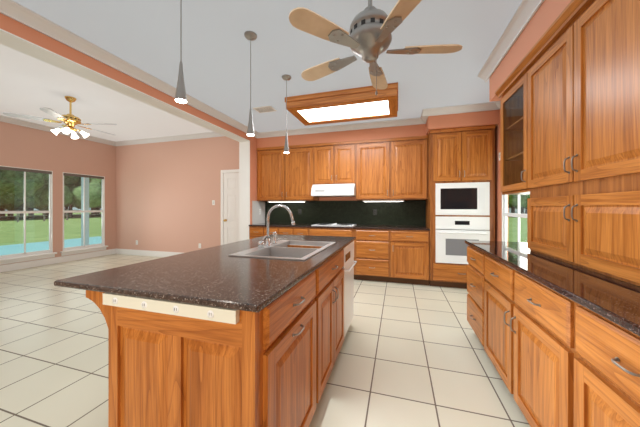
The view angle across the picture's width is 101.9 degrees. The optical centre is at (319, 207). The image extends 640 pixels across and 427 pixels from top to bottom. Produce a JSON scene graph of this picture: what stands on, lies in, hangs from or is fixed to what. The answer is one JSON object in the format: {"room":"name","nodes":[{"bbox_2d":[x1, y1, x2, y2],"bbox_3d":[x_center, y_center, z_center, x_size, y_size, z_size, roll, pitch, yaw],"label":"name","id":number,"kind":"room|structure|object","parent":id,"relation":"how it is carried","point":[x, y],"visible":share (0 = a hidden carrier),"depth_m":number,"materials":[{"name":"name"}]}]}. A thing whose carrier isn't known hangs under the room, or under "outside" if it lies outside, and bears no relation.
{"room":"kitchen","nodes":[
{"label":"kitchen","id":0,"kind":"room"},
{"bbox_2d":[0,121,115,264],"bbox_3d":[-6.719,-0.251,3.136,0.075,3.000,8.135,0,0,17],"label":"wall","id":1,"kind":"structure","parent":0,"point":[20,146],"depth_m":5.85,"materials":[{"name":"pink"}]},
{"bbox_2d":[0,166,56,264],"bbox_3d":[-6.018,0.148,5.319,0.110,1.902,0.960,0,0,17],"label":"living room window","id":2,"kind":"structure","parent":1,"relation":"in","point":[26,256],"depth_m":5.38,"materials":[{"name":"white paint"}]},
{"bbox_2d":[60,172,107,255],"bbox_3d":[-5.716,0.148,6.324,0.110,1.902,0.980,0,0,17],"label":"living room window","id":3,"kind":"structure","parent":1,"relation":"in","point":[94,247],"depth_m":6.33,"materials":[{"name":"white paint"}]},
{"bbox_2d":[0,249,181,272],"bbox_3d":[-4.502,1.179,2.468,4.553,0.140,8.133,0,0,17],"label":"baseboard","id":4,"kind":"structure","parent":1,"relation":"attached to","point":[35,263],"depth_m":6.20,"materials":[{"name":"white paint"}]},
{"bbox_2d":[0,44,213,140],"bbox_3d":[-4.710,-1.851,2.531,4.520,0.200,8.535,0,0,17],"label":"ceiling","id":5,"kind":"structure","parent":0,"point":[28,84],"depth_m":4.42,"materials":[{"name":"grey paint"}]},
{"bbox_2d":[3,96,116,138],"bbox_3d":[-3.966,-1.439,4.196,1.335,0.621,1.288,0,0,17],"label":"room ceiling fan","id":6,"kind":"object","parent":5,"relation":"attached to","point":[70,120],"visible":1,"depth_m":4.07,"materials":[{"name":"gold metal"}]},
{"bbox_2d":[0,13,256,143],"bbox_3d":[-2.471,-1.625,1.754,0.217,0.653,8.335,0,0,17],"label":"header beam","id":7,"kind":"structure","parent":0,"point":[8,24],"depth_m":2.50,"materials":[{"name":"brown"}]},
{"bbox_2d":[116,136,362,252],"bbox_3d":[-1.329,-0.251,5.822,9.100,3.000,0.285,0,0,17],"label":"wall","id":8,"kind":"structure","parent":0,"point":[165,191],"depth_m":6.47,"materials":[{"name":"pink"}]},
{"bbox_2d":[221,169,238,244],"bbox_3d":[-1.853,0.192,5.875,0.960,2.115,0.080,0,0,17],"label":"room door","id":9,"kind":"structure","parent":8,"relation":"in","point":[229,178],"depth_m":5.97,"materials":[{"name":"white paint"}]},
{"bbox_2d":[257,135,427,201],"bbox_3d":[0.307,-0.656,4.980,3.237,1.106,0.380,0,0,17],"label":"upper cabinet","id":10,"kind":"object","parent":8,"relation":"attached to","point":[387,169],"visible":0.98,"depth_m":4.74,"materials":[{"name":"brown wood"}]},
{"bbox_2d":[311,184,355,196],"bbox_3d":[0.287,-0.318,4.913,0.790,0.218,0.518,0,0,17],"label":"range hood","id":11,"kind":"object","parent":10,"relation":"attached to","point":[321,190],"visible":0.93,"depth_m":4.69,"materials":[{"name":"white metal"}]},
{"bbox_2d":[250,141,256,224],"bbox_3d":[-1.369,-0.024,5.416,0.217,2.547,0.685,0,0,17],"label":"stub","id":12,"kind":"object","parent":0,"point":[253,146],"depth_m":5.18,"materials":[{"name":"paint"}]},
{"bbox_2d":[0,254,530,426],"bbox_3d":[-2.518,1.309,1.872,9.100,0.120,8.535,0,0,17],"label":"floor","id":13,"kind":"structure","parent":0,"point":[410,355],"depth_m":2.09,"materials":[{"name":"tile"}]},
{"bbox_2d":[54,204,356,426],"bbox_3d":[-0.370,0.613,1.962,1.029,1.273,2.055,0,0,17],"label":"kitchen island","id":14,"kind":"object","parent":13,"relation":"on","point":[252,332],"visible":1,"depth_m":1.03,"materials":[{"name":"brown wood"}]},
{"bbox_2d":[228,204,335,260],"bbox_3d":[-0.229,0.242,2.016,0.530,0.531,0.820,0,0,17],"label":"sink","id":15,"kind":"object","parent":14,"relation":"in","point":[291,250],"depth_m":2.01,"materials":[{"name":"silver metal"}]},
{"bbox_2d":[249,200,429,284],"bbox_3d":[0.264,0.558,4.838,3.237,1.381,0.675,0,0,17],"label":"base cabinet","id":16,"kind":"object","parent":13,"relation":"on","point":[392,241],"visible":0.59,"depth_m":4.61,"materials":[{"name":"brown wood"}]},
{"bbox_2d":[311,223,356,226],"bbox_3d":[0.271,0.317,4.858,0.760,0.034,0.460,0,0,17],"label":"cooktop","id":17,"kind":"object","parent":16,"relation":"in","point":[320,224],"visible":1,"depth_m":4.73,"materials":[{"name":"white metal"}]},
{"bbox_2d":[426,125,495,288],"bbox_3d":[2.233,0.020,4.219,0.882,2.458,0.728,0,0,17],"label":"tall cabinet","id":18,"kind":"object","parent":13,"relation":"on","point":[460,204],"visible":0.95,"depth_m":3.94,"materials":[{"name":"brown wood"}]},
{"bbox_2d":[435,182,489,214],"bbox_3d":[2.202,-0.128,4.117,0.732,0.490,0.406,0,0,17],"label":"microwave","id":19,"kind":"object","parent":18,"relation":"in","point":[451,198],"depth_m":3.93,"materials":[{"name":"white"}]},
{"bbox_2d":[465,240,639,426],"bbox_3d":[1.104,0.792,0.148,0.765,0.914,5.015,0,0,17],"label":"base cabinet","id":20,"kind":"object","parent":13,"relation":"on","point":[563,338],"visible":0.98,"depth_m":1.16,"materials":[{"name":"brown wood"}]},
{"bbox_2d":[495,0,639,285],"bbox_3d":[1.244,-0.407,0.111,0.475,1.483,5.025,0,0,17],"label":"hutch","id":21,"kind":"object","parent":20,"relation":"on","point":[570,108],"visible":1,"depth_m":1.42,"materials":[{"name":"brown wood"}]},
{"bbox_2d":[13,0,522,131],"bbox_3d":[-0.249,-1.726,1.190,4.363,0.450,8.535,0,0,17],"label":"ceiling","id":22,"kind":"structure","parent":0,"point":[145,34],"depth_m":2.41,"materials":[{"name":"white paint"}]},
{"bbox_2d":[175,0,186,102],"bbox_3d":[-0.822,-1.062,1.537,0.110,0.877,0.110,0,0,17],"label":"pendant light","id":23,"kind":"object","parent":22,"relation":"hanging from","point":[180,95],"visible":1,"depth_m":1.53,"materials":[{"name":"silver metal"}]},
{"bbox_2d":[244,31,256,135],"bbox_3d":[-0.604,-1.062,2.263,0.110,0.877,0.110,0,0,17],"label":"pendant light","id":24,"kind":"object","parent":22,"relation":"hanging from","point":[249,35],"visible":1,"depth_m":2.25,"materials":[{"name":"silver metal"}]},
{"bbox_2d":[253,106,276,112],"bbox_3d":[-0.843,-1.495,3.966,0.300,0.008,0.210,0,0,17],"label":"ceiling vent","id":25,"kind":"object","parent":22,"relation":"in","point":[263,109],"visible":1,"depth_m":3.96,"materials":[{"name":"beige metal"}]},
{"bbox_2d":[282,75,290,152],"bbox_3d":[-0.386,-1.062,2.989,0.110,0.877,0.110,0,0,17],"label":"pendant light","id":26,"kind":"object","parent":22,"relation":"hanging from","point":[286,78],"visible":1,"depth_m":2.98,"materials":[{"name":"silver metal"}]},
{"bbox_2d":[285,82,397,125],"bbox_3d":[0.343,-1.424,3.708,1.480,0.150,0.800,0,0,17],"label":"ceiling light fixture","id":27,"kind":"object","parent":22,"relation":"attached to","point":[361,103],"depth_m":3.49,"materials":[{"name":"brown wood"}]},
{"bbox_2d":[289,0,462,94],"bbox_3d":[0.323,-1.081,1.612,1.039,0.837,1.011,0,0,17],"label":"kitchen ceiling fan","id":28,"kind":"object","parent":22,"relation":"attached to","point":[371,29],"visible":1,"depth_m":1.48,"materials":[{"name":"beige wood"}]},
{"bbox_2d":[257,0,571,147],"bbox_3d":[-0.357,-1.327,1.178,4.163,0.348,8.050,0,0,17],"label":"wall","id":29,"kind":"structure","parent":0,"point":[547,13],"depth_m":3.85,"materials":[{"name":"paint"}]},
{"bbox_2d":[0,29,249,240],"bbox_3d":[-2.545,-0.024,1.521,0.233,2.545,7.446,0,0,17],"label":"door frame","id":30,"kind":"structure","parent":29,"relation":"attached to","point":[8,39],"depth_m":3.10,"materials":[{"name":"white paint"}]},
{"bbox_2d":[0,0,543,145],"bbox_3d":[-2.518,-1.579,1.872,8.700,0.340,8.135,0,0,17],"label":"crown molding","id":31,"kind":"structure","parent":29,"relation":"attached to","point":[12,9],"depth_m":2.93,"materials":[{"name":"white"}]},
{"bbox_2d":[495,109,507,241],"bbox_3d":[1.672,-0.126,0.568,0.075,2.750,8.050,0,0,17],"label":"wall","id":32,"kind":"structure","parent":0,"point":[498,194],"depth_m":3.79,"materials":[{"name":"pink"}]},
{"bbox_2d":[502,195,526,241],"bbox_3d":[2.430,0.148,3.237,0.110,1.902,0.980,0,0,17],"label":"kitchen window","id":33,"kind":"structure","parent":32,"relation":"in","point":[505,214],"depth_m":3.61,"materials":[{"name":"white paint"}]},
{"label":"outside","id":34,"kind":"structure","parent":0,"visible":0},
{"bbox_2d":[0,212,526,245],"bbox_3d":[-11.484,1.509,13.897,150.000,0.080,140.000,0,0,17],"label":"lawn","id":35,"kind":"structure","parent":34,"point":[37,230],"depth_m":18.09,"materials":[{"name":"green plant"}]},
{"bbox_2d":[0,236,101,255],"bbox_3d":[-9.622,1.439,6.027,6.100,0.060,12.000,0,0,17],"label":"swimming pool","id":36,"kind":"object","parent":35,"relation":"on","point":[36,246],"visible":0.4,"depth_m":9.61,"materials":[{"name":"teal liquid"}]},
{"bbox_2d":[81,177,88,245],"bbox_3d":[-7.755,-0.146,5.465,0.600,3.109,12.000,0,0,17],"label":"porch post","id":37,"kind":"object","parent":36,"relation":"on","point":[86,179],"visible":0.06,"depth_m":7.75,"materials":[{"name":"white paint"}]},
{"bbox_2d":[0,210,101,221],"bbox_3d":[-28.723,0.859,29.493,0.100,1.220,80.060,0,0,17],"label":"fence","id":38,"kind":"object","parent":35,"relation":"on","point":[43,215],"visible":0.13,"depth_m":27.55,"materials":[{"name":"beige wood"}]},
{"bbox_2d":[0,169,529,218],"bbox_3d":[6.139,-8.415,48.945,115.465,19.769,119.259,0,0,17],"label":"trees","id":39,"kind":"object","parent":35,"relation":"on","point":[11,182],"visible":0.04,"depth_m":32.62,"materials":[{"name":"green plant"}]}
]}

